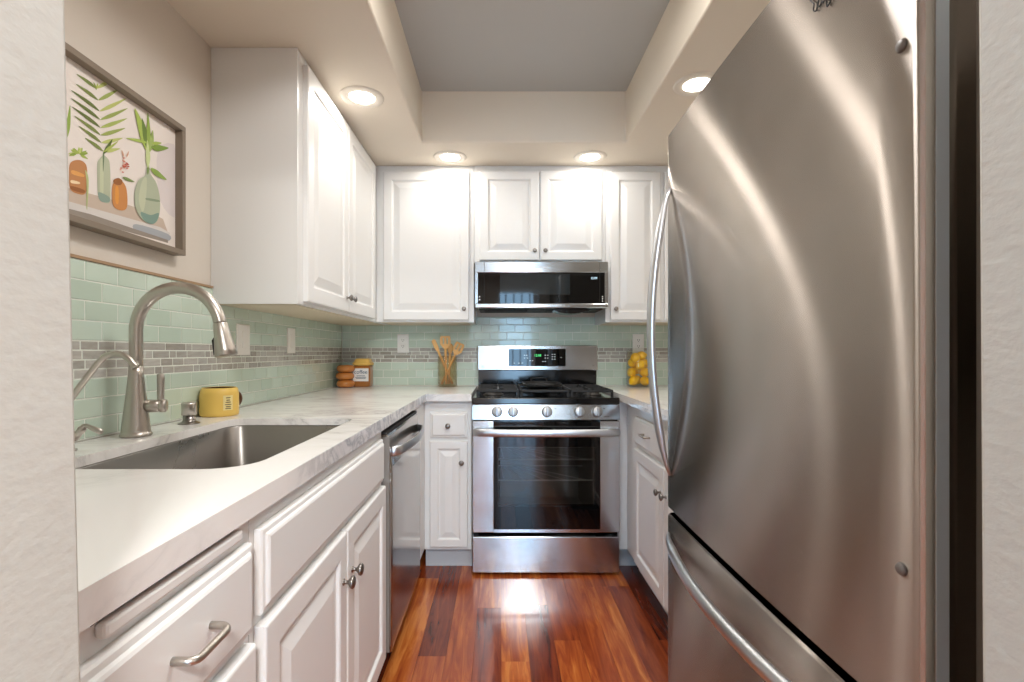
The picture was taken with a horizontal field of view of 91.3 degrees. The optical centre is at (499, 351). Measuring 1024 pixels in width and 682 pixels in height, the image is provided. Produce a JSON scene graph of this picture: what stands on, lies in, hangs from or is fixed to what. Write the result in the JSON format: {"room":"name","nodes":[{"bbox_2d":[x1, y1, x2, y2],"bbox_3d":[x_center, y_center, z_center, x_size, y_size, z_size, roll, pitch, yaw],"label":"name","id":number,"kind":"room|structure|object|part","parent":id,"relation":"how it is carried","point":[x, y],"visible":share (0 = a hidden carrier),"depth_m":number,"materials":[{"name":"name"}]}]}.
{"room":"kitchen","nodes":[
{"label":"kitchen","id":0,"kind":"room"},
{"bbox_2d":[64,0,341,442],"bbox_3d":[-1.085,-0.100,1.750,0.131,2.500,2.980,0,0,0],"label":"wall","id":1,"kind":"structure","parent":0,"point":[148,46],"depth_m":1.53,"materials":[{"name":"beige"}]},
{"bbox_2d":[65,42,185,255],"bbox_3d":[-1.010,-0.505,1.270,0.039,0.404,0.611,0,0,0],"label":"framed picture","id":2,"kind":"object","parent":1,"relation":"attached to","point":[127,156],"visible":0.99,"depth_m":1.34,"materials":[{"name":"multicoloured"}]},
{"bbox_2d":[70,258,341,438],"bbox_3d":[-1.025,-0.006,1.821,0.006,0.437,2.818,0,0,0],"label":"tile backsplash","id":3,"kind":"structure","parent":1,"relation":"attached to","point":[84,290],"depth_m":1.56,"materials":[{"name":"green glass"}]},
{"bbox_2d":[236,324,249,354],"bbox_3d":[-1.017,-0.049,1.985,0.009,0.122,0.098,0,0,0],"label":"wall switch","id":4,"kind":"object","parent":1,"relation":"attached to","point":[242,330],"visible":1,"depth_m":1.97,"materials":[{"name":"white plastic"}]},
{"bbox_2d":[287,328,294,352],"bbox_3d":[-1.017,-0.055,2.440,0.009,0.122,0.090,0,0,0],"label":"wall switch","id":5,"kind":"object","parent":1,"relation":"attached to","point":[290,331],"visible":1,"depth_m":2.43,"materials":[{"name":"white plastic"}]},
{"bbox_2d":[211,48,385,325],"bbox_3d":[-0.852,-0.627,2.505,0.354,0.912,1.450,0,0,0],"label":"upper cabinet","id":6,"kind":"object","parent":1,"relation":"attached to","point":[293,186],"visible":0.97,"depth_m":1.78,"materials":[{"name":"white paint"}]},
{"bbox_3d":[-0.875,-0.628,1.782,0.308,0.912,0.004,0,0,0],"label":"panel","id":7,"kind":"part","parent":6,"relation":"part of","materials":[{"name":"white paint"}]},
{"bbox_3d":[-0.713,-0.620,2.080,0.020,0.868,0.490,0,0,0],"label":"door","id":8,"kind":"part","parent":6,"relation":"part of","materials":[{"name":"white paint"}]},
{"bbox_3d":[-0.713,-0.620,2.580,0.020,0.868,0.499,0,0,0],"label":"door","id":9,"kind":"part","parent":6,"relation":"part of","materials":[{"name":"white paint"}]},
{"bbox_2d":[166,0,770,165],"bbox_3d":[0.115,-1.228,1.820,2.290,0.285,2.840,0,0,0],"label":"ceiling","id":10,"kind":"structure","parent":0,"point":[490,82],"depth_m":2.17,"materials":[{"name":"beige paint"}]},
{"bbox_2d":[339,86,383,107],"bbox_3d":[-0.587,-1.082,2.127,0.184,0.006,0.184,0,0,0],"label":"recessed light","id":11,"kind":"object","parent":10,"relation":"in","point":[358,96],"visible":1,"depth_m":2.12,"materials":[{"name":"beige"}]},
{"bbox_2d":[349,91,374,103],"bbox_3d":[-0.587,-1.083,2.127,0.107,0.003,0.107,0,0,-35],"label":"diffuser","id":12,"kind":"object","parent":11,"relation":"attached to","point":[355,97],"depth_m":2.12,"materials":[{"name":"white plastic"}]},
{"bbox_2d":[433,150,466,163],"bbox_3d":[-0.278,-1.082,2.780,0.184,0.006,0.184,0,0,0],"label":"recessed light","id":13,"kind":"object","parent":10,"relation":"in","point":[446,156],"visible":1,"depth_m":2.77,"materials":[{"name":"white"}]},
{"bbox_2d":[440,154,459,160],"bbox_3d":[-0.278,-1.083,2.780,0.107,0.003,0.107,0,0,45],"label":"diffuser","id":14,"kind":"object","parent":13,"relation":"attached to","point":[443,157],"depth_m":2.78,"materials":[{"name":"white plastic"}]},
{"bbox_3d":[0.123,-1.360,1.720,1.097,0.020,1.780,0,0,0],"label":"tray panel","id":15,"kind":"part","parent":10,"relation":"part of","materials":[{"name":"grey paint"}]},
{"bbox_2d":[573,150,606,163],"bbox_3d":[0.500,-1.082,2.780,0.184,0.006,0.184,0,0,0],"label":"recessed light","id":16,"kind":"object","parent":10,"relation":"in","point":[591,156],"visible":1,"depth_m":2.77,"materials":[{"name":"white"}]},
{"bbox_2d":[580,154,599,160],"bbox_3d":[0.500,-1.083,2.780,0.107,0.003,0.107,0,0,45],"label":"diffuser","id":17,"kind":"object","parent":16,"relation":"attached to","point":[583,157],"depth_m":2.78,"materials":[{"name":"white plastic"}]},
{"bbox_2d":[673,71,714,95],"bbox_3d":[0.797,-1.082,2.024,0.184,0.006,0.184,0,0,0],"label":"recessed light","id":18,"kind":"object","parent":10,"relation":"in","point":[692,84],"visible":0.7,"depth_m":2.01,"materials":[{"name":"white"}]},
{"bbox_2d":[683,78,709,91],"bbox_3d":[0.797,-1.083,2.024,0.107,0.003,0.107,0,0,35],"label":"diffuser","id":19,"kind":"object","parent":18,"relation":"attached to","point":[689,84],"depth_m":2.02,"materials":[{"name":"white plastic"}]},
{"bbox_2d":[342,309,667,391],"bbox_3d":[0.115,-0.100,3.296,2.530,2.500,0.128,0,0,0],"label":"wall","id":20,"kind":"structure","parent":0,"point":[418,367],"depth_m":3.23,"materials":[{"name":"green tile"}]},
{"bbox_2d":[397,334,408,352],"bbox_3d":[-0.626,-0.056,3.227,0.074,0.120,0.009,0,0,0],"label":"wall outlet","id":21,"kind":"object","parent":20,"relation":"attached to","point":[402,339],"visible":1,"depth_m":3.23,"materials":[{"name":"white plastic"}]},
{"bbox_2d":[376,166,475,325],"bbox_3d":[-0.436,-0.627,3.049,0.569,0.912,0.362,0,0,0],"label":"upper cabinet","id":22,"kind":"object","parent":20,"relation":"attached to","point":[425,266],"visible":1,"depth_m":2.89,"materials":[{"name":"white paint"}]},
{"bbox_2d":[474,166,604,263],"bbox_3d":[0.231,-0.801,3.049,0.762,0.566,0.362,0,0,0],"label":"upper cabinet","id":23,"kind":"object","parent":20,"relation":"attached to","point":[522,213],"visible":0.95,"depth_m":2.89,"materials":[{"name":"white paint"}]},
{"bbox_3d":[0.054,-0.790,2.902,0.344,0.516,0.020,0,0,0],"label":"door","id":24,"kind":"part","parent":23,"relation":"part of","materials":[{"name":"white paint"}]},
{"bbox_2d":[475,262,607,314],"bbox_3d":[0.235,-0.365,3.021,0.752,0.290,0.414,0,0,0],"label":"microwave","id":25,"kind":"object","parent":23,"relation":"attached to","point":[561,288],"visible":1,"depth_m":2.82,"materials":[{"name":"brushed steel"},{"name":"black glass"}]},
{"bbox_3d":[0.233,-0.361,2.840,0.716,0.174,0.040,0,0,0],"label":"door glass","id":26,"kind":"part","parent":25,"relation":"part of","materials":[{"name":"black glass"}]},
{"bbox_3d":[0.411,-0.790,2.902,0.357,0.516,0.020,0,0,0],"label":"door","id":27,"kind":"part","parent":23,"relation":"part of","materials":[{"name":"white paint"}]},
{"bbox_2d":[595,166,667,325],"bbox_3d":[0.936,-0.627,3.049,0.644,0.912,0.362,0,0,0],"label":"upper cabinet","id":28,"kind":"object","parent":20,"relation":"attached to","point":[634,195],"visible":0.44,"depth_m":2.89,"materials":[{"name":"white paint"}]},
{"bbox_3d":[0.785,-0.615,2.902,0.290,0.858,0.020,0,0,0],"label":"door","id":29,"kind":"part","parent":28,"relation":"part of","materials":[{"name":"white paint"}]},
{"bbox_3d":[1.100,-0.615,2.902,0.290,0.858,0.020,0,0,0],"label":"door","id":30,"kind":"part","parent":28,"relation":"part of","materials":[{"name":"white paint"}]},
{"bbox_2d":[632,334,643,352],"bbox_3d":[0.893,-0.056,3.227,0.074,0.120,0.009,0,0,0],"label":"wall outlet","id":31,"kind":"object","parent":20,"relation":"attached to","point":[637,339],"visible":0.95,"depth_m":3.23,"materials":[{"name":"white plastic"}]},
{"bbox_2d":[0,0,1023,681],"bbox_3d":[0.115,-0.100,0.349,2.292,2.500,0.179,0,0,0],"label":"wall","id":32,"kind":"structure","parent":0,"point":[39,603],"depth_m":0.39,"materials":[{"name":"grey paint"}]},
{"bbox_2d":[377,549,667,681],"bbox_3d":[0.200,1.180,0.100,4.800,0.060,6.400,0,0,0],"label":"floor","id":33,"kind":"structure","parent":0,"point":[459,624],"depth_m":2.06,"materials":[{"name":"brown wood"}]},
{"bbox_2d":[79,521,255,681],"bbox_3d":[-0.689,0.704,0.605,0.680,0.892,0.380,0,0,0],"label":"base cabinet","id":34,"kind":"object","parent":33,"relation":"on","point":[193,624],"visible":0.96,"depth_m":0.61,"materials":[{"name":"white paint"}]},
{"bbox_3d":[-0.365,0.360,0.619,0.033,0.012,0.087,0,0,0],"label":"handle","id":35,"kind":"part","parent":34,"relation":"part of","materials":[{"name":"silver metal"}]},
{"bbox_3d":[-0.390,0.739,0.601,0.020,0.567,0.362,0,0,0],"label":"door","id":36,"kind":"part","parent":34,"relation":"part of","materials":[{"name":"white paint"}]},
{"bbox_2d":[248,432,385,681],"bbox_3d":[-0.690,0.703,1.240,0.678,0.892,0.886,0,0,0],"label":"base cabinet","id":37,"kind":"object","parent":33,"relation":"on","point":[319,551],"visible":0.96,"depth_m":1.10,"materials":[{"name":"white paint"}]},
{"bbox_2d":[75,386,476,633],"bbox_3d":[-0.585,0.237,1.821,0.872,0.038,2.819,0,0,0],"label":"countertop","id":38,"kind":"structure","parent":37,"relation":"on","point":[135,527],"depth_m":0.82,"materials":[{"name":"white stone"}]},
{"bbox_2d":[73,351,138,450],"bbox_3d":[-0.887,0.107,1.100,0.183,0.220,0.042,0,0,0],"label":"water tap","id":39,"kind":"object","parent":38,"relation":"on","point":[81,430],"visible":0.54,"depth_m":1.09,"materials":[{"name":"silver metal"}]},
{"bbox_3d":[-0.897,0.170,1.100,0.045,0.024,0.012,0,0,0],"label":"lever","id":40,"kind":"part","parent":39,"relation":"part of","materials":[{"name":"silver metal"}]},
{"bbox_3d":[-0.882,0.077,1.100,0.173,0.160,0.016,0,0,0],"label":"spout","id":41,"kind":"part","parent":39,"relation":"part of","materials":[{"name":"silver metal"}]},
{"bbox_2d":[119,282,237,437],"bbox_3d":[-0.831,0.018,1.299,0.297,0.400,0.074,0,0,0],"label":"kitchen faucet","id":42,"kind":"object","parent":38,"relation":"on","point":[135,423],"visible":0.98,"depth_m":1.28,"materials":[{"name":"silver metal"}]},
{"bbox_3d":[-0.894,0.094,1.317,0.018,0.075,0.017,0,0,0],"label":"lever","id":43,"kind":"part","parent":42,"relation":"part of","materials":[{"name":"silver metal"}]},
{"bbox_3d":[-0.835,-0.073,1.297,0.248,0.218,0.031,0,0,0],"label":"spout","id":44,"kind":"part","parent":42,"relation":"part of","materials":[{"name":"silver metal"}]},
{"bbox_2d":[177,402,199,424],"bbox_3d":[-0.945,0.185,1.520,0.060,0.066,0.060,0,0,0],"label":"air gap","id":45,"kind":"object","parent":38,"relation":"in","point":[188,409],"visible":1,"depth_m":1.50,"materials":[{"name":"silver metal"}]},
{"bbox_2d":[75,425,339,468],"bbox_3d":[-0.675,0.342,1.285,0.440,0.204,0.750,0,0,0],"label":"sink","id":46,"kind":"object","parent":38,"relation":"in","point":[231,446],"visible":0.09,"depth_m":1.58,"materials":[{"name":"grey metal"}]},
{"bbox_2d":[199,386,242,416],"bbox_3d":[-0.967,0.170,1.727,0.121,0.096,0.135,0,0,-16],"label":"mug","id":47,"kind":"object","parent":38,"relation":"on","point":[219,401],"visible":1,"depth_m":1.67,"materials":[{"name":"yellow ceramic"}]},
{"bbox_3d":[-0.938,0.166,1.789,0.019,0.063,0.032,0,0,21],"label":"handle","id":48,"kind":"part","parent":47,"relation":"part of","materials":[{"name":"brown ceramic"}]},
{"bbox_2d":[336,380,354,387],"bbox_3d":[-0.949,0.194,3.075,0.111,0.043,0.111,0,0,0],"label":"doughnut","id":49,"kind":"object","parent":38,"relation":"on","point":[340,383],"visible":0.96,"depth_m":3.03,"materials":[{"name":"orange food"}]},
{"bbox_2d":[336,372,353,379],"bbox_3d":[-0.953,0.148,3.075,0.111,0.043,0.111,0,0,16],"label":"doughnut","id":50,"kind":"object","parent":49,"relation":"on","point":[341,375],"visible":1,"depth_m":3.03,"materials":[{"name":"orange food"}]},
{"bbox_2d":[336,365,354,371],"bbox_3d":[-0.948,0.102,3.075,0.111,0.043,0.111,0,0,31],"label":"doughnut","id":51,"kind":"object","parent":50,"relation":"on","point":[340,368],"visible":1,"depth_m":3.03,"materials":[{"name":"orange food"}]},
{"bbox_2d":[352,358,373,386],"bbox_3d":[-0.866,0.129,3.165,0.115,0.176,0.115,0,0,0],"label":"jar","id":52,"kind":"object","parent":38,"relation":"on","point":[363,372],"visible":0.98,"depth_m":3.11,"materials":[{"name":"brown glass"}]},
{"bbox_3d":[-0.866,0.063,3.165,0.115,0.044,0.115,0,0,0],"label":"lid","id":53,"kind":"part","parent":52,"relation":"part of","materials":[{"name":"yellow plastic"}]},
{"bbox_2d":[438,356,456,386],"bbox_3d":[-0.331,0.121,3.155,0.123,0.192,0.123,0,0,0],"label":"utensil holder","id":54,"kind":"object","parent":38,"relation":"on","point":[456,356],"visible":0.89,"depth_m":3.13,"materials":[{"name":"clear glass"}]},
{"bbox_2d":[432,339,453,383],"bbox_3d":[-0.359,0.063,3.133,0.150,0.285,0.015,0,0,-30],"label":"wooden spatula","id":55,"kind":"object","parent":54,"relation":"in","point":[434,342],"visible":0.96,"depth_m":3.12,"materials":[{"name":"brown wood"}]},
{"bbox_3d":[-0.344,0.098,3.142,0.113,0.215,0.015,0,0,-30],"label":"handle","id":56,"kind":"part","parent":55,"relation":"part of","materials":[{"name":"brown wood"}]},
{"bbox_2d":[440,336,450,383],"bbox_3d":[-0.341,0.051,3.124,0.066,0.303,0.033,0,0,0],"label":"wooden spatula","id":57,"kind":"object","parent":54,"relation":"in","point":[445,345],"visible":1,"depth_m":3.11,"materials":[{"name":"brown wood"}]},
{"bbox_3d":[-0.338,0.091,3.124,0.015,0.224,0.033,0,0,10],"label":"handle","id":58,"kind":"part","parent":57,"relation":"part of","materials":[{"name":"brown wood"}]},
{"bbox_2d":[447,344,452,383],"bbox_3d":[-0.317,0.074,3.189,0.039,0.257,0.016,0,0,0],"label":"wooden spoon","id":59,"kind":"object","parent":54,"relation":"in","point":[450,348],"visible":0.7,"depth_m":3.18,"materials":[{"name":"brown wood"}]},
{"bbox_3d":[-0.323,0.106,3.189,0.024,0.193,0.016,0,0,0],"label":"handle","id":60,"kind":"part","parent":59,"relation":"part of","materials":[{"name":"brown wood"}]},
{"bbox_2d":[441,341,463,384],"bbox_3d":[-0.299,0.069,3.136,0.151,0.272,0.022,0,0,6],"label":"wooden spatula","id":61,"kind":"object","parent":54,"relation":"in","point":[456,352],"visible":1,"depth_m":3.13,"materials":[{"name":"brown wood"}]},
{"bbox_3d":[-0.324,0.109,3.141,0.101,0.193,0.015,0,0,8],"label":"handle","id":62,"kind":"part","parent":61,"relation":"part of","materials":[{"name":"brown wood"}]},
{"bbox_3d":[-0.390,0.734,1.028,0.020,0.576,0.431,0,0,0],"label":"door","id":63,"kind":"part","parent":37,"relation":"part of","materials":[{"name":"white paint"}]},
{"bbox_3d":[-0.366,0.558,1.212,0.030,0.032,0.032,0,0,0],"label":"knob","id":64,"kind":"part","parent":37,"relation":"part of","materials":[{"name":"silver metal"}]},
{"bbox_3d":[-0.366,0.558,1.284,0.030,0.032,0.032,0,0,0],"label":"knob","id":65,"kind":"part","parent":37,"relation":"part of","materials":[{"name":"silver metal"}]},
{"bbox_3d":[-0.390,0.734,1.460,0.020,0.576,0.420,0,0,0],"label":"door","id":66,"kind":"part","parent":37,"relation":"part of","materials":[{"name":"white paint"}]},
{"bbox_2d":[381,411,423,654],"bbox_3d":[-0.671,0.710,1.998,0.699,0.880,0.619,0,0,0],"label":"dishwasher","id":67,"kind":"object","parent":33,"relation":"on","point":[401,439],"visible":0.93,"depth_m":1.86,"materials":[{"name":"silver metal"}]},
{"bbox_3d":[-0.394,0.654,1.698,0.036,0.732,0.002,0,0,0],"label":"trim","id":68,"kind":"part","parent":67,"relation":"part of","materials":[{"name":"grey"}]},
{"bbox_3d":[-0.350,0.344,2.002,0.058,0.034,0.554,0,0,0],"label":"handle","id":69,"kind":"part","parent":67,"relation":"part of","materials":[{"name":"silver metal"}]},
{"bbox_2d":[413,403,423,558],"bbox_3d":[-0.715,0.703,2.477,0.629,0.892,0.324,0,0,0],"label":"filler panel","id":70,"kind":"object","parent":33,"relation":"on","point":[420,410],"visible":0.04,"depth_m":2.55,"materials":[{"name":"white paint"}]},
{"bbox_2d":[424,392,475,565],"bbox_3d":[-0.275,0.703,2.912,0.249,0.892,0.636,0,0,0],"label":"base cabinet","id":71,"kind":"object","parent":33,"relation":"on","point":[448,534],"visible":0.92,"depth_m":2.62,"materials":[{"name":"white paint"}]},
{"bbox_3d":[-0.269,0.383,2.630,0.198,0.135,0.020,0,0,0],"label":"drawer","id":72,"kind":"part","parent":71,"relation":"part of","materials":[{"name":"white paint"}]},
{"bbox_3d":[-0.269,0.747,2.630,0.198,0.557,0.020,0,0,0],"label":"door","id":73,"kind":"part","parent":71,"relation":"part of","materials":[{"name":"white paint"}]},
{"bbox_2d":[472,345,619,572],"bbox_3d":[0.236,0.554,2.863,0.761,1.192,0.725,0,0,0],"label":"gas range","id":74,"kind":"object","parent":33,"relation":"on","point":[546,461],"visible":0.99,"depth_m":2.57,"materials":[{"name":"silver metal"}]},
{"bbox_3d":[-0.035,0.227,2.760,0.114,0.014,0.114,0,0,0],"label":"burner","id":75,"kind":"part","parent":74,"relation":"part of","materials":[{"name":"grey metal"}]},
{"bbox_3d":[-0.015,0.307,2.565,0.055,0.056,0.033,0,0,0],"label":"burner knob","id":76,"kind":"part","parent":74,"relation":"part of","materials":[{"name":"grey metal"}]},
{"bbox_3d":[0.067,0.307,2.565,0.055,0.056,0.033,0,0,0],"label":"burner knob","id":77,"kind":"part","parent":74,"relation":"part of","materials":[{"name":"grey metal"}]},
{"bbox_3d":[0.236,0.175,3.195,0.745,0.120,0.062,0,0,0],"label":"vent panel","id":78,"kind":"part","parent":74,"relation":"part of","materials":[{"name":"black metal"}]},
{"bbox_3d":[0.234,0.035,3.150,0.360,0.110,0.002,0,0,0],"label":"display panel","id":79,"kind":"part","parent":74,"relation":"part of","materials":[{"name":"black glass"}]},
{"bbox_2d":[522,377,561,387],"bbox_3d":[0.237,0.177,2.870,0.218,0.043,0.414,0,0,0],"label":"griddle plate","id":80,"kind":"object","parent":74,"relation":"on","point":[529,384],"visible":1,"depth_m":2.79,"materials":[{"name":"black metal"}]},
{"bbox_3d":[0.237,0.171,3.051,0.104,0.031,0.051,0,0,0],"label":"handle","id":81,"kind":"part","parent":80,"relation":"part of","materials":[{"name":"black metal"}]},
{"bbox_3d":[0.237,0.180,2.688,0.104,0.014,0.050,0,0,0],"label":"handle","id":82,"kind":"part","parent":80,"relation":"part of","materials":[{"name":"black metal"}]},
{"bbox_3d":[0.236,1.043,2.590,0.757,0.186,0.040,0,0,0],"label":"storage drawer","id":83,"kind":"part","parent":74,"relation":"part of","materials":[{"name":"silver metal"}]},
{"bbox_2d":[472,420,619,532],"bbox_3d":[0.236,0.642,2.823,0.757,0.575,0.644,0,0,0],"label":"oven","id":84,"kind":"object","parent":74,"relation":"in","point":[557,476],"depth_m":2.57,"materials":[{"name":"silver metal"}]},
{"bbox_2d":[472,389,619,404],"bbox_3d":[0.236,0.253,2.866,0.761,0.036,0.588,0,0,0],"label":"cooktop","id":85,"kind":"object","parent":74,"relation":"in","point":[481,398],"depth_m":2.58,"materials":[{"name":"black metal"}]},
{"bbox_3d":[0.236,0.310,2.600,0.761,0.075,0.060,0,0,0],"label":"control panel","id":86,"kind":"part","parent":74,"relation":"part of","materials":[{"name":"silver metal"}]},
{"bbox_3d":[0.242,0.307,2.565,0.055,0.056,0.033,0,0,0],"label":"burner knob","id":87,"kind":"part","parent":74,"relation":"part of","materials":[{"name":"grey metal"}]},
{"bbox_3d":[0.409,0.307,2.565,0.055,0.056,0.033,0,0,0],"label":"burner knob","id":88,"kind":"part","parent":74,"relation":"part of","materials":[{"name":"grey metal"}]},
{"bbox_3d":[0.508,0.227,2.760,0.104,0.014,0.104,0,0,0],"label":"burner","id":89,"kind":"part","parent":74,"relation":"part of","materials":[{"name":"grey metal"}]},
{"bbox_3d":[0.501,0.307,2.565,0.055,0.056,0.033,0,0,0],"label":"burner knob","id":90,"kind":"part","parent":74,"relation":"part of","materials":[{"name":"grey metal"}]},
{"bbox_2d":[618,402,636,565],"bbox_3d":[0.943,0.703,2.936,0.633,0.892,0.588,0,0,0],"label":"filler panel","id":91,"kind":"object","parent":33,"relation":"on","point":[625,558],"visible":0.02,"depth_m":2.64,"materials":[{"name":"white paint"}]},
{"bbox_2d":[627,404,672,614],"bbox_3d":[0.940,0.703,2.100,0.638,0.892,1.080,0,0,0],"label":"base cabinet","id":92,"kind":"object","parent":33,"relation":"on","point":[648,509],"visible":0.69,"depth_m":2.21,"materials":[{"name":"white paint"}]},
{"bbox_2d":[603,386,667,420],"bbox_3d":[0.942,0.237,2.372,0.635,0.038,1.719,0,0,0],"label":"countertop","id":93,"kind":"structure","parent":92,"relation":"on","point":[637,397],"depth_m":2.51,"materials":[{"name":"white stone"}]},
{"bbox_2d":[627,348,648,386],"bbox_3d":[0.872,0.098,3.150,0.149,0.240,0.149,0,0,0],"label":"glass vase","id":94,"kind":"object","parent":93,"relation":"on","point":[627,348],"visible":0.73,"depth_m":3.13,"materials":[{"name":"glass"}]},
{"bbox_2d":[627,368,635,376],"bbox_3d":[0.831,0.129,3.157,0.056,0.060,0.061,0,0,16],"label":"lemon","id":95,"kind":"object","parent":94,"relation":"in","point":[631,371],"visible":0.98,"depth_m":3.13,"materials":[{"name":"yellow food"}]},
{"bbox_2d":[628,359,635,366],"bbox_3d":[0.837,0.068,3.163,0.060,0.058,0.060,0,0,-41],"label":"lemon","id":96,"kind":"object","parent":94,"relation":"in","point":[630,363],"visible":0.8,"depth_m":3.14,"materials":[{"name":"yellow food"}]},
{"bbox_2d":[629,376,638,384],"bbox_3d":[0.834,0.179,3.120,0.061,0.060,0.056,0,0,-17],"label":"lemon","id":97,"kind":"object","parent":94,"relation":"in","point":[633,380],"visible":1,"depth_m":3.10,"materials":[{"name":"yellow food"}]},
{"bbox_2d":[630,353,639,361],"bbox_3d":[0.846,0.035,3.126,0.061,0.060,0.056,0,0,-43],"label":"lemon","id":98,"kind":"object","parent":94,"relation":"in","point":[635,357],"visible":1,"depth_m":3.11,"materials":[{"name":"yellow food"}]},
{"bbox_2d":[635,360,644,368],"bbox_3d":[0.875,0.079,3.116,0.061,0.060,0.056,0,0,-29],"label":"lemon","id":99,"kind":"object","parent":94,"relation":"in","point":[640,364],"visible":1,"depth_m":3.10,"materials":[{"name":"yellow food"}]},
{"bbox_2d":[638,351,646,359],"bbox_3d":[0.897,0.025,3.174,0.060,0.058,0.060,0,0,-28],"label":"lemon","id":100,"kind":"object","parent":94,"relation":"in","point":[642,354],"visible":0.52,"depth_m":3.15,"materials":[{"name":"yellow food"}]},
{"bbox_2d":[639,368,647,376],"bbox_3d":[0.904,0.127,3.125,0.060,0.058,0.060,0,0,-17],"label":"lemon","id":101,"kind":"object","parent":94,"relation":"in","point":[643,372],"visible":0.68,"depth_m":3.10,"materials":[{"name":"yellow food"}]},
{"bbox_2d":[640,376,648,385],"bbox_3d":[0.902,0.180,3.114,0.060,0.058,0.060,0,0,9],"label":"lemon","id":102,"kind":"object","parent":94,"relation":"in","point":[644,380],"visible":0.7,"depth_m":3.09,"materials":[{"name":"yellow food"}]},
{"bbox_3d":[0.638,0.375,2.220,0.032,0.009,0.099,0,0,0],"label":"handle","id":103,"kind":"part","parent":92,"relation":"part of","materials":[{"name":"silver metal"}]},
{"bbox_3d":[0.662,0.745,2.220,0.020,0.555,0.440,0,0,0],"label":"door","id":104,"kind":"part","parent":92,"relation":"part of","materials":[{"name":"white paint"}]},
{"bbox_3d":[0.662,0.381,2.220,0.020,0.138,0.440,0,0,0],"label":"drawer","id":105,"kind":"part","parent":92,"relation":"part of","materials":[{"name":"white paint"}]},
{"bbox_3d":[0.638,0.570,2.030,0.029,0.030,0.030,0,0,0],"label":"knob","id":106,"kind":"part","parent":92,"relation":"part of","materials":[{"name":"silver metal"}]},
{"bbox_3d":[0.638,0.570,1.962,0.029,0.030,0.030,0,0,0],"label":"knob","id":107,"kind":"part","parent":92,"relation":"part of","materials":[{"name":"silver metal"}]},
{"bbox_3d":[0.662,0.381,1.784,0.020,0.138,0.418,0,0,0],"label":"drawer","id":108,"kind":"part","parent":92,"relation":"part of","materials":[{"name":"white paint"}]},
{"bbox_3d":[0.662,0.745,1.784,0.020,0.555,0.418,0,0,0],"label":"door","id":109,"kind":"part","parent":92,"relation":"part of","materials":[{"name":"white paint"}]},
{"bbox_2d":[647,0,982,681],"bbox_3d":[0.827,0.251,1.045,0.806,1.796,0.909,0,0,0],"label":"refrigerator","id":110,"kind":"object","parent":33,"relation":"on","point":[823,464],"visible":1,"depth_m":0.77,"materials":[{"name":"silver metal"}]},
{"bbox_3d":[0.466,-0.059,1.464,0.072,0.841,0.036,0,0,0],"label":"handle","id":111,"kind":"part","parent":110,"relation":"part of","materials":[{"name":"silver metal"}]},
{"bbox_3d":[0.462,0.536,1.046,0.076,0.033,0.852,0,0,0],"label":"handle","id":112,"kind":"part","parent":110,"relation":"part of","materials":[{"name":"silver metal"}]},
{"bbox_3d":[0.529,0.770,1.046,0.070,0.579,0.908,0,0,0],"label":"freezer drawer","id":113,"kind":"part","parent":110,"relation":"part of","materials":[{"name":"metal"}]}
]}

